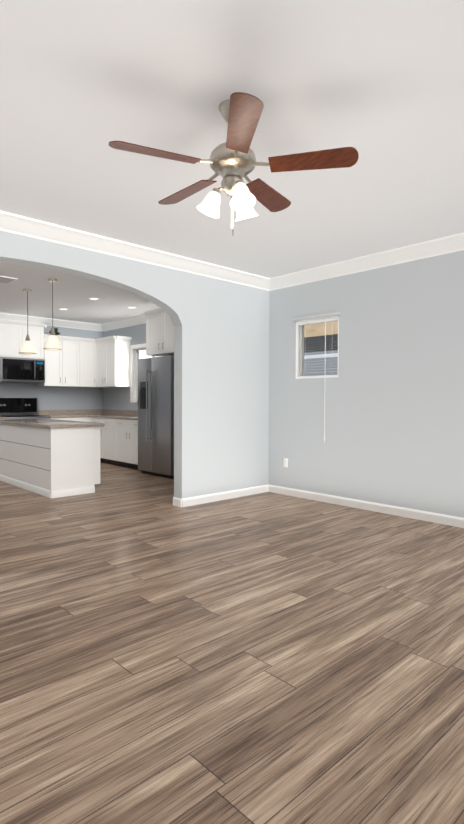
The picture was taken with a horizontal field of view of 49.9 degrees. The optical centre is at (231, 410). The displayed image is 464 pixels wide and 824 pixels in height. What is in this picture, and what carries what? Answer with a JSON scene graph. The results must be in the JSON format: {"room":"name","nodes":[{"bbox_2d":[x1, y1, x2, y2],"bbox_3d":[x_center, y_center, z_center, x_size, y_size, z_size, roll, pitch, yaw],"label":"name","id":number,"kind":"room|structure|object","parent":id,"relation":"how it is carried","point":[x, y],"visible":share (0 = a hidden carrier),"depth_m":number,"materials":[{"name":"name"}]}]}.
{"room":"empty living room","nodes":[
{"label":"empty living room","id":0,"kind":"room"},
{"bbox_2d":[0,326,102,409],"bbox_3d":[-5.166,-0.375,8.444,6.500,2.780,0.150,-1,2,-43],"label":"wall","id":1,"kind":"structure","parent":0,"point":[63,398],"depth_m":10.01,"materials":[{"name":"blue paint"}]},
{"bbox_2d":[0,320,43,358],"bbox_3d":[-3.945,-1.292,9.231,0.800,0.670,0.334,-1,2,-43],"label":"upper cabinet","id":2,"kind":"object","parent":1,"relation":"attached to","point":[13,333],"depth_m":9.07,"materials":[{"name":"white wood"}]},
{"bbox_2d":[0,357,44,382],"bbox_3d":[-3.908,-0.733,9.201,0.792,0.436,0.450,-1,2,-43],"label":"microwave","id":3,"kind":"object","parent":2,"relation":"attached to","point":[20,370],"visible":1,"depth_m":9.05,"materials":[{"name":"silver metal"}]},
{"bbox_2d":[49,328,59,334],"bbox_3d":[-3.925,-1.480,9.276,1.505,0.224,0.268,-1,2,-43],"label":"potted plant","id":4,"kind":"object","parent":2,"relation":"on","point":[56,331],"visible":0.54,"depth_m":9.67,"materials":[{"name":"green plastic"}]},
{"bbox_2d":[0,313,100,330],"bbox_3d":[-3.689,-1.716,9.623,2.480,0.135,0.105,-1,2,-43],"label":"crown molding","id":5,"kind":"structure","parent":1,"relation":"attached to","point":[56,322],"depth_m":9.82,"materials":[{"name":"white wood"}]},
{"bbox_2d":[37,334,75,386],"bbox_3d":[-3.369,-0.951,9.781,0.775,0.970,0.334,-1,2,-43],"label":"upper cabinet","id":6,"kind":"object","parent":1,"relation":"attached to","point":[60,365],"depth_m":9.63,"materials":[{"name":"white wood"}]},
{"bbox_2d":[39,409,103,415],"bbox_3d":[-3.683,0.044,9.727,2.582,0.100,0.020,-1,2,-43],"label":"backsplash","id":7,"kind":"structure","parent":1,"relation":"attached to","point":[80,412],"depth_m":10.04,"materials":[{"name":"beige stone"}]},
{"bbox_2d":[76,337,95,386],"bbox_3d":[-3.006,-0.956,10.095,0.417,0.970,0.374,-1,2,-43],"label":"upper cabinet","id":8,"kind":"object","parent":1,"relation":"attached to","point":[85,347],"depth_m":9.98,"materials":[{"name":"white wood"}]},
{"bbox_2d":[103,323,145,409],"bbox_3d":[-2.349,-0.402,10.302,0.150,2.780,9.000,-1,2,-43],"label":"wall","id":9,"kind":"structure","parent":0,"point":[116,398],"depth_m":10.01,"materials":[{"name":"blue paint"}]},
{"bbox_2d":[96,337,103,387],"bbox_3d":[-2.515,-0.953,10.072,0.384,0.970,0.448,-1,2,-43],"label":"upper cabinet","id":10,"kind":"object","parent":9,"relation":"attached to","point":[103,362],"depth_m":9.99,"materials":[{"name":"white wood"}]},
{"bbox_2d":[104,336,131,387],"bbox_3d":[-2.273,-0.947,9.844,0.344,0.970,0.448,-1,2,-43],"label":"upper cabinet","id":11,"kind":"object","parent":9,"relation":"attached to","point":[116,348],"depth_m":9.69,"materials":[{"name":"white wood"}]},
{"bbox_2d":[104,409,137,415],"bbox_3d":[-1.871,0.053,9.669,0.020,0.100,2.546,-1,2,-43],"label":"backsplash","id":12,"kind":"structure","parent":9,"relation":"attached to","point":[110,412],"depth_m":9.97,"materials":[{"name":"brown stone"}]},
{"bbox_2d":[101,315,145,331],"bbox_3d":[-1.109,-1.688,8.772,0.105,0.135,4.880,-1,2,-43],"label":"crown molding","id":13,"kind":"structure","parent":9,"relation":"attached to","point":[129,322],"depth_m":9.85,"materials":[{"name":"white wood"}]},
{"bbox_2d":[130,343,157,402],"bbox_3d":[-1.519,-0.699,9.373,0.155,1.120,1.260,-1,2,-43],"label":"kitchen window","id":14,"kind":"structure","parent":9,"relation":"in","point":[137,351],"depth_m":9.75,"materials":[{"name":"white"}]},
{"bbox_2d":[144,308,173,355],"bbox_3d":[-0.881,-1.261,8.146,0.634,0.720,0.920,-1,2,-43],"label":"upper cabinet","id":15,"kind":"object","parent":9,"relation":"attached to","point":[159,325],"depth_m":8.00,"materials":[{"name":"white wood"}]},
{"bbox_2d":[0,231,269,498],"bbox_3d":[-1.585,-0.281,4.743,6.650,2.780,0.150,-1,2,-43],"label":"wall","id":16,"kind":"structure","parent":0,"point":[221,385],"depth_m":5.85,"materials":[{"name":"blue paint"}]},
{"bbox_2d":[0,210,271,290],"bbox_3d":[-1.692,-1.598,4.434,6.100,0.135,0.105,-1,2,-43],"label":"crown molding","id":17,"kind":"structure","parent":16,"relation":"attached to","point":[36,229],"depth_m":4.98,"materials":[{"name":"white wood"}]},
{"bbox_2d":[179,484,267,506],"bbox_3d":[-0.057,1.039,6.099,1.416,0.095,0.016,-1,2,-43],"label":"baseboard","id":18,"kind":"structure","parent":16,"relation":"attached to","point":[202,499],"depth_m":6.02,"materials":[{"name":"white wood"}]},
{"bbox_2d":[0,462,463,823],"bbox_3d":[-3.026,1.132,6.191,7.100,0.120,14.420,-1,2,-43],"label":"floor","id":19,"kind":"structure","parent":0,"point":[268,658],"depth_m":2.32,"materials":[{"name":"brown wood"}]},
{"bbox_2d":[0,396,49,419],"bbox_3d":[-3.824,0.376,9.131,0.792,1.260,0.656,-1,2,-43],"label":"range","id":20,"kind":"object","parent":19,"relation":"on","point":[19,407],"visible":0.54,"depth_m":9.27,"materials":[{"name":"silver metal"}]},
{"bbox_2d":[0,423,99,497],"bbox_3d":[-2.601,0.627,6.996,0.682,0.860,1.878,-1,2,-43],"label":"kitchen island","id":21,"kind":"object","parent":19,"relation":"on","point":[51,458],"depth_m":6.40,"materials":[{"name":"white wood"}]},
{"bbox_2d":[0,419,103,426],"bbox_3d":[-2.597,0.177,6.988,0.740,0.040,1.930,-1,2,-43],"label":"island countertop","id":22,"kind":"structure","parent":21,"relation":"on","point":[19,422],"depth_m":6.62,"materials":[{"name":"beige stone"}]},
{"bbox_2d":[50,416,87,421],"bbox_3d":[-3.262,0.566,9.700,0.786,0.860,0.654,-1,2,-43],"label":"base cabinet","id":23,"kind":"object","parent":19,"relation":"on","point":[71,418],"depth_m":9.49,"materials":[{"name":"white wood"}]},
{"bbox_2d":[88,416,115,464],"bbox_3d":[-2.231,0.573,9.584,0.674,0.860,1.043,-1,2,-43],"label":"base cabinet","id":24,"kind":"object","parent":19,"relation":"on","point":[107,432],"depth_m":9.25,"materials":[{"name":"white wood"}]},
{"bbox_2d":[92,412,107,415],"bbox_3d":[-3.045,0.113,9.912,1.402,0.040,0.626,-1,2,-43],"label":"countertop","id":25,"kind":"structure","parent":24,"relation":"on","point":[93,413],"depth_m":10.33,"materials":[{"name":"beige stone"}]},
{"bbox_2d":[116,420,137,468],"bbox_3d":[-1.582,0.590,8.923,0.634,0.860,1.043,-1,2,-43],"label":"base cabinet","id":26,"kind":"object","parent":19,"relation":"on","point":[119,438],"depth_m":8.75,"materials":[{"name":"white wood"}]},
{"bbox_2d":[116,416,137,419],"bbox_3d":[-1.891,0.132,9.236,0.646,0.040,1.940,-1,2,-43],"label":"countertop","id":27,"kind":"structure","parent":26,"relation":"on","point":[117,417],"depth_m":8.81,"materials":[{"name":"beige stone"}]},
{"bbox_2d":[138,356,173,478],"bbox_3d":[-0.978,0.100,8.090,0.831,1.880,0.912,-1,2,-43],"label":"refrigerator","id":28,"kind":"object","parent":19,"relation":"on","point":[155,416],"visible":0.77,"depth_m":7.79,"materials":[{"name":"grey metal"}]},
{"bbox_2d":[0,0,463,323],"bbox_3d":[-3.014,-1.767,6.129,7.100,0.120,14.420,-1,2,-43],"label":"ceiling","id":29,"kind":"structure","parent":0,"point":[378,85],"depth_m":2.84,"materials":[{"name":"paint"}]},
{"bbox_2d":[0,276,16,283],"bbox_3d":[-3.012,-1.708,6.523,0.280,0.014,0.350,-1,2,-43],"label":"ceiling vent","id":30,"kind":"object","parent":29,"relation":"in","point":[6,280],"visible":1,"depth_m":6.50,"materials":[{"name":"white metal"}]},
{"bbox_2d":[19,289,36,353],"bbox_3d":[-2.934,-1.272,7.163,0.242,0.914,0.242,-1,2,-43],"label":"pendant light","id":31,"kind":"object","parent":29,"relation":"hanging from","point":[27,346],"visible":1,"depth_m":7.12,"materials":[{"name":"white glass"}]},
{"bbox_2d":[43,278,61,349],"bbox_3d":[-2.352,-1.256,6.544,0.242,0.914,0.242,-1,2,-43],"label":"pendant light","id":32,"kind":"object","parent":29,"relation":"hanging from","point":[52,342],"visible":1,"depth_m":6.50,"materials":[{"name":"white glass"}]},
{"bbox_2d":[109,92,358,235],"bbox_3d":[-0.026,-1.277,2.716,1.254,0.690,1.212,-1,2,-43],"label":"ceiling fan","id":33,"kind":"object","parent":29,"relation":"hanging from","point":[231,161],"visible":1,"depth_m":2.60,"materials":[{"name":"brown wood"}]},
{"bbox_2d":[268,250,463,517],"bbox_3d":[2.245,-0.267,4.830,0.150,2.780,4.970,-1,2,-43],"label":"wall","id":34,"kind":"structure","parent":0,"point":[390,397],"depth_m":5.40,"materials":[{"name":"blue paint"}]},
{"bbox_2d":[283,458,287,467],"bbox_3d":[0.686,0.673,6.388,0.008,0.115,0.070,-1,2,-43],"label":"electrical outlet","id":35,"kind":"object","parent":34,"relation":"attached to","point":[285,464],"visible":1,"depth_m":6.38,"materials":[{"name":"white plastic"}]},
{"bbox_2d":[296,315,338,378],"bbox_3d":[1.063,-0.748,6.061,0.124,0.720,0.640,-1,2,-43],"label":"window","id":36,"kind":"structure","parent":34,"relation":"in","point":[316,341],"depth_m":6.12,"materials":[{"name":"white"}]},
{"bbox_2d":[293,311,340,441],"bbox_3d":[1.028,-0.388,6.037,0.088,1.520,0.700,-1,2,-43],"label":"window blind","id":37,"kind":"object","parent":36,"relation":"attached to","point":[305,323],"visible":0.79,"depth_m":5.97,"materials":[{"name":"white plastic"}]},
{"bbox_2d":[268,484,463,527],"bbox_3d":[2.127,1.075,4.856,0.016,0.095,4.820,-1,2,-43],"label":"baseboard","id":38,"kind":"structure","parent":34,"relation":"attached to","point":[444,519],"depth_m":5.46,"materials":[{"name":"white wood"}]},
{"bbox_2d":[272,232,463,289],"bbox_3d":[2.110,-1.589,4.766,0.105,0.135,4.590,-1,2,-43],"label":"crown molding","id":39,"kind":"structure","parent":34,"relation":"attached to","point":[452,243],"depth_m":5.36,"materials":[{"name":"white wood"}]}
]}

